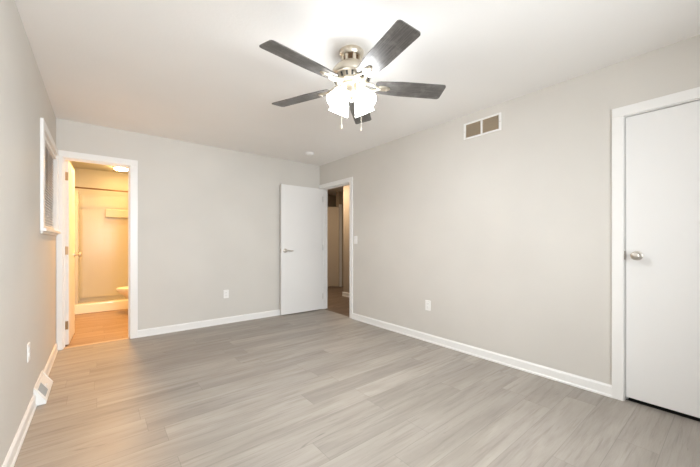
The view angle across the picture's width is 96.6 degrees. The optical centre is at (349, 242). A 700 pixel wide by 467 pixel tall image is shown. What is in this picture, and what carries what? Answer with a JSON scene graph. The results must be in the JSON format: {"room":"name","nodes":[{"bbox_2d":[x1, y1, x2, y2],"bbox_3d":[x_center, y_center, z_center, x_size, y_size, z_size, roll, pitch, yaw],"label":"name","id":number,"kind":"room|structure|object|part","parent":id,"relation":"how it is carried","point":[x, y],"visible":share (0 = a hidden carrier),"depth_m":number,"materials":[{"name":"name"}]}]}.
{"room":"empty bedroom","nodes":[
{"label":"empty bedroom","id":0,"kind":"room"},
{"bbox_2d":[0,0,72,466],"bbox_3d":[-2.194,-0.082,2.069,0.120,2.440,8.827,0,0,-39],"label":"wall","id":1,"kind":"structure","parent":0,"point":[27,255],"depth_m":1.83,"materials":[{"name":"beige paint"}]},
{"bbox_2d":[2,394,36,466],"bbox_3d":[-0.819,1.094,0.464,0.018,0.088,4.362,0,0,-39],"label":"baseboard","id":2,"kind":"structure","parent":1,"relation":"attached to","point":[15,447],"depth_m":1.75,"materials":[{"name":"white wood"}]},
{"bbox_2d":[27,342,29,362],"bbox_3d":[-2.059,0.705,2.003,0.009,0.116,0.072,0,0,-39],"label":"wall outlet","id":3,"kind":"object","parent":1,"relation":"attached to","point":[28,344],"visible":1,"depth_m":1.98,"materials":[{"name":"white plastic"}]},
{"bbox_2d":[34,370,52,405],"bbox_3d":[-2.286,1.075,2.333,0.067,0.125,0.396,0,0,-39],"label":"air vent","id":4,"kind":"object","parent":1,"relation":"in","point":[42,388],"visible":1,"depth_m":2.27,"materials":[{"name":"white metal"}]},
{"bbox_2d":[40,118,60,235],"bbox_3d":[-2.762,-0.513,2.807,0.154,0.892,1.134,0,0,-39],"label":"window","id":5,"kind":"structure","parent":1,"relation":"in","point":[44,131],"depth_m":2.87,"materials":[{"name":"white"}]},
{"bbox_2d":[45,136,55,229],"bbox_3d":[-2.742,-0.503,2.826,0.060,0.757,0.954,0,0,-39],"label":"window blind","id":6,"kind":"object","parent":5,"relation":"attached to","point":[49,154],"visible":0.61,"depth_m":2.93,"materials":[{"name":"white"}]},
{"bbox_3d":[-2.762,-0.099,2.807,0.154,0.028,1.134,0,0,-39],"label":"sill","id":7,"kind":"part","parent":5,"relation":"part of","materials":[{"name":"white"}]},
{"bbox_2d":[43,342,57,375],"bbox_3d":[-2.749,1.094,2.871,0.018,0.088,1.028,0,0,-39],"label":"baseboard","id":8,"kind":"structure","parent":1,"relation":"attached to","point":[52,357],"depth_m":2.87,"materials":[{"name":"white wood"}]},
{"bbox_2d":[73,168,127,302],"bbox_3d":[-4.360,-0.082,5.912,1.308,2.440,0.120,0,0,-39],"label":"wall","id":9,"kind":"structure","parent":0,"point":[88,178],"depth_m":5.70,"materials":[{"name":"beige paint"}]},
{"bbox_2d":[56,118,319,329],"bbox_3d":[-1.841,-0.082,4.357,3.293,2.440,0.120,0,0,-39],"label":"wall","id":10,"kind":"structure","parent":0,"point":[209,216],"depth_m":4.16,"materials":[{"name":"beige paint"}]},
{"bbox_2d":[65,161,81,344],"bbox_3d":[-3.244,0.117,3.668,0.113,2.019,0.582,0,0,-37],"label":"door","id":11,"kind":"structure","parent":10,"relation":"in","point":[70,254],"depth_m":3.48,"materials":[{"name":"white paint"}]},
{"bbox_2d":[56,150,137,349],"bbox_3d":[-2.843,0.084,3.544,0.709,2.108,0.136,0,0,-39],"label":"door frame","id":12,"kind":"structure","parent":10,"relation":"attached to","point":[132,165],"depth_m":3.56,"materials":[{"name":"white wood"}]},
{"bbox_2d":[138,309,279,337],"bbox_3d":[-1.521,1.094,4.525,2.582,0.088,0.018,0,0,-39],"label":"baseboard","id":13,"kind":"structure","parent":10,"relation":"attached to","point":[219,321],"depth_m":4.18,"materials":[{"name":"white wood"}]},
{"bbox_2d":[223,290,228,297],"bbox_3d":[-1.731,0.726,4.362,0.072,0.116,0.009,0,0,-39],"label":"wall outlet","id":14,"kind":"object","parent":10,"relation":"attached to","point":[225,292],"visible":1,"depth_m":4.36,"materials":[{"name":"white plastic"}]},
{"bbox_2d":[327,195,335,206],"bbox_3d":[-0.759,-0.082,8.504,3.345,2.440,0.120,0,0,-39],"label":"wall","id":15,"kind":"structure","parent":0,"point":[331,199],"depth_m":8.63,"materials":[{"name":"beige paint"}]},
{"bbox_2d":[336,191,342,285],"bbox_3d":[0.268,-0.082,8.495,1.515,2.440,0.120,0,0,-39],"label":"wall","id":16,"kind":"structure","parent":0,"point":[339,194],"depth_m":8.05,"materials":[{"name":"beige paint"}]},
{"bbox_2d":[327,207,338,286],"bbox_3d":[-0.625,0.117,7.920,0.700,2.018,0.036,0,0,-2],"label":"door","id":17,"kind":"structure","parent":16,"relation":"in","point":[332,212],"depth_m":7.91,"materials":[{"name":"beige wood"}]},
{"bbox_2d":[339,204,341,286],"bbox_3d":[-0.247,0.086,7.994,0.085,2.105,0.016,0,0,-39],"label":"door frame","id":18,"kind":"structure","parent":16,"relation":"attached to","point":[340,205],"depth_m":7.99,"materials":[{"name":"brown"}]},
{"bbox_2d":[343,185,348,292],"bbox_3d":[0.950,-0.082,5.338,0.120,2.440,3.340,0,0,-39],"label":"wall","id":19,"kind":"structure","parent":0,"point":[345,188],"depth_m":6.52,"materials":[{"name":"beige paint"}]},
{"bbox_2d":[342,292,348,296],"bbox_3d":[0.853,1.094,5.348,0.018,0.088,3.238,0,0,-39],"label":"baseboard","id":20,"kind":"structure","parent":19,"relation":"attached to","point":[345,294],"depth_m":6.52,"materials":[{"name":"white wood"}]},
{"bbox_2d":[14,286,699,466],"bbox_3d":[0.380,1.188,4.260,6.878,0.100,9.027,0,0,-39],"label":"floor","id":21,"kind":"structure","parent":0,"point":[320,387],"depth_m":2.13,"materials":[{"name":"grey laminate"}]},
{"bbox_2d":[64,337,129,348],"bbox_3d":[-2.834,1.135,3.513,0.575,0.006,0.054,0,0,-39],"label":"threshold","id":22,"kind":"object","parent":21,"relation":"on","point":[128,337],"visible":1,"depth_m":3.48,"materials":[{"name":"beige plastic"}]},
{"bbox_2d":[75,190,127,314],"bbox_3d":[-4.078,0.158,5.560,1.303,1.959,0.778,0,0,-39],"label":"shower stall","id":23,"kind":"object","parent":21,"relation":"on","point":[101,223],"visible":0.41,"depth_m":5.64,"materials":[{"name":"white"}]},
{"bbox_2d":[105,209,127,217],"bbox_3d":[-4.123,-0.528,5.938,0.838,0.152,0.074,0,0,-39],"label":"shower shelf","id":24,"kind":"object","parent":23,"relation":"attached to","point":[109,213],"depth_m":5.75,"materials":[{"name":"beige"}]},
{"bbox_2d":[116,286,127,298],"bbox_3d":[-3.331,0.752,5.071,0.748,0.772,0.450,0,0,-39],"label":"toilet","id":25,"kind":"object","parent":21,"relation":"on","point":[123,291],"visible":0.1,"depth_m":4.81,"materials":[{"name":"white ceramic"}]},
{"bbox_3d":[-3.408,0.720,5.009,0.551,0.020,0.378,0,0,-39],"label":"lid","id":26,"kind":"part","parent":25,"relation":"part of","materials":[{"name":"white plastic"}]},
{"bbox_2d":[15,0,699,194],"bbox_3d":[0.380,-1.352,4.260,6.878,0.100,9.027,0,0,-39],"label":"ceiling","id":27,"kind":"structure","parent":0,"point":[192,71],"depth_m":2.20,"materials":[{"name":"white paint"}]},
{"bbox_2d":[113,166,127,170],"bbox_3d":[-4.004,-1.278,5.461,0.224,0.046,0.224,0,0,-39],"label":"shower light","id":28,"kind":"object","parent":27,"relation":"attached to","point":[114,167],"visible":0.91,"depth_m":5.41,"materials":[{"name":"white plastic"}]},
{"bbox_2d":[305,152,313,155],"bbox_3d":[-0.590,-1.282,4.564,0.132,0.040,0.132,0,0,-39],"label":"smoke detector","id":29,"kind":"object","parent":27,"relation":"attached to","point":[306,153],"visible":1,"depth_m":4.52,"materials":[{"name":"white plastic"}]},
{"bbox_2d":[259,20,445,130],"bbox_3d":[-0.005,-1.026,2.106,1.255,0.551,1.277,0,0,-39],"label":"ceiling fan","id":30,"kind":"object","parent":27,"relation":"hanging from","point":[351,76],"visible":1,"depth_m":2.04,"materials":[{"name":"grey wood"}]},
{"bbox_3d":[-0.284,-1.071,1.850,0.492,0.006,0.146,0,12,-44],"label":"fan blade","id":31,"kind":"part","parent":30,"relation":"part of","materials":[{"name":"grey wood"}]},
{"bbox_3d":[-0.353,-1.071,2.328,0.492,0.006,0.146,0,12,28],"label":"fan blade","id":32,"kind":"part","parent":30,"relation":"part of","materials":[{"name":"grey wood"}]},
{"bbox_3d":[-0.078,-0.953,2.049,0.143,0.145,0.146,0,0,-45],"label":"lamp shade","id":33,"kind":"part","parent":30,"relation":"part of","materials":[{"name":"white glass"}]},
{"bbox_3d":[-0.077,-0.953,2.226,0.146,0.145,0.143,0,0,-45],"label":"lamp shade","id":34,"kind":"part","parent":30,"relation":"part of","materials":[{"name":"white glass"}]},
{"bbox_3d":[-0.061,-0.976,2.066,0.069,0.085,0.052,0,0,-45],"label":"bulb","id":35,"kind":"part","parent":30,"relation":"part of","materials":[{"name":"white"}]},
{"bbox_3d":[0.080,-1.071,2.542,0.146,0.006,0.492,-12,-2,9],"label":"fan blade","id":36,"kind":"part","parent":30,"relation":"part of","materials":[{"name":"grey wood"}]},
{"bbox_3d":[0.082,-0.976,2.065,0.052,0.085,0.069,0,0,-45],"label":"bulb","id":37,"kind":"part","parent":30,"relation":"part of","materials":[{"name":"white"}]},
{"bbox_3d":[0.099,-0.953,2.225,0.143,0.145,0.146,0,0,-45],"label":"lamp shade","id":38,"kind":"part","parent":30,"relation":"part of","materials":[{"name":"white glass"}]},
{"bbox_3d":[0.098,-0.953,2.049,0.146,0.145,0.143,0,0,-45],"label":"lamp shade","id":39,"kind":"part","parent":30,"relation":"part of","materials":[{"name":"white glass"}]},
{"bbox_3d":[0.192,-1.071,1.769,0.146,0.006,0.492,13,-6,-26],"label":"fan blade","id":40,"kind":"part","parent":30,"relation":"part of","materials":[{"name":"grey wood"}]},
{"bbox_3d":[0.417,-1.071,2.196,0.492,0.006,0.146,0,-12,-8],"label":"fan blade","id":41,"kind":"part","parent":30,"relation":"part of","materials":[{"name":"grey wood"}]},
{"bbox_2d":[320,35,699,384],"bbox_3d":[1.303,-0.082,3.162,0.120,2.440,5.918,0,0,-39],"label":"wall","id":42,"kind":"structure","parent":0,"point":[506,233],"depth_m":2.86,"materials":[{"name":"beige paint"}]},
{"bbox_2d":[280,184,321,314],"bbox_3d":[-0.754,0.116,5.020,0.774,2.017,0.088,0,0,-38],"label":"door","id":43,"kind":"structure","parent":42,"relation":"in","point":[300,207],"depth_m":5.00,"materials":[{"name":"white paint"}]},
{"bbox_2d":[319,177,352,318],"bbox_3d":[-0.196,0.084,5.020,0.136,2.108,0.898,0,0,-39],"label":"door frame","id":44,"kind":"structure","parent":42,"relation":"attached to","point":[347,181],"depth_m":5.04,"materials":[{"name":"white wood"}]},
{"bbox_2d":[425,300,430,310],"bbox_3d":[0.891,0.725,3.574,0.009,0.116,0.072,0,0,-39],"label":"wall outlet","id":45,"kind":"object","parent":42,"relation":"attached to","point":[427,302],"visible":1,"depth_m":3.57,"materials":[{"name":"white plastic"}]},
{"bbox_2d":[352,313,611,397],"bbox_3d":[0.978,1.094,3.458,0.018,0.088,3.007,0,0,-39],"label":"baseboard","id":46,"kind":"structure","parent":42,"relation":"attached to","point":[601,388],"depth_m":2.90,"materials":[{"name":"white wood"}]},
{"bbox_2d":[464,112,500,139],"bbox_3d":[1.293,-1.132,3.067,0.014,0.164,0.383,0,0,-39],"label":"air vent","id":47,"kind":"object","parent":42,"relation":"in","point":[492,123],"visible":1,"depth_m":3.06,"materials":[{"name":"white metal"}]},
{"bbox_2d":[466,121,480,137],"bbox_3d":[1.239,-1.132,3.138,0.010,0.132,0.160,0,0,-39],"label":"grille","id":48,"kind":"object","parent":47,"relation":"attached to","point":[473,129],"depth_m":3.14,"materials":[{"name":"beige metal"}]},
{"bbox_2d":[482,115,498,132],"bbox_3d":[1.351,-1.132,2.999,0.010,0.132,0.160,0,0,-39],"label":"grille","id":49,"kind":"object","parent":47,"relation":"attached to","point":[490,124],"depth_m":3.00,"materials":[{"name":"beige metal"}]},
{"bbox_2d":[612,87,699,400],"bbox_3d":[2.251,0.084,1.967,0.136,2.108,0.913,0,0,-39],"label":"door frame","id":50,"kind":"structure","parent":42,"relation":"attached to","point":[619,114],"depth_m":2.24,"materials":[{"name":"white wood"}]},
{"bbox_2d":[624,100,699,417],"bbox_3d":[2.202,0.107,1.930,0.110,2.001,0.775,0,0,-39],"label":"door","id":51,"kind":"structure","parent":42,"relation":"in","point":[662,251],"depth_m":2.09,"materials":[{"name":"white paint"}]},
{"bbox_3d":[1.984,0.095,2.166,0.064,0.057,0.057,0,0,-39],"label":"knob","id":52,"kind":"part","parent":51,"relation":"part of","materials":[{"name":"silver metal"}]},
{"bbox_3d":[-2.969,-0.082,5.317,0.120,2.440,2.789,0,0,-39],"label":"wall","id":53,"kind":"structure","parent":0,"visible":0},
{"bbox_2d":[75,186,127,191],"bbox_3d":[-3.854,-0.862,5.280,1.307,0.060,0.060,0,0,-39],"label":"shower rod","id":54,"kind":"object","parent":53,"relation":"attached to","point":[75,186],"visible":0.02,"depth_m":5.09,"materials":[{"name":"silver metal"}]}
]}

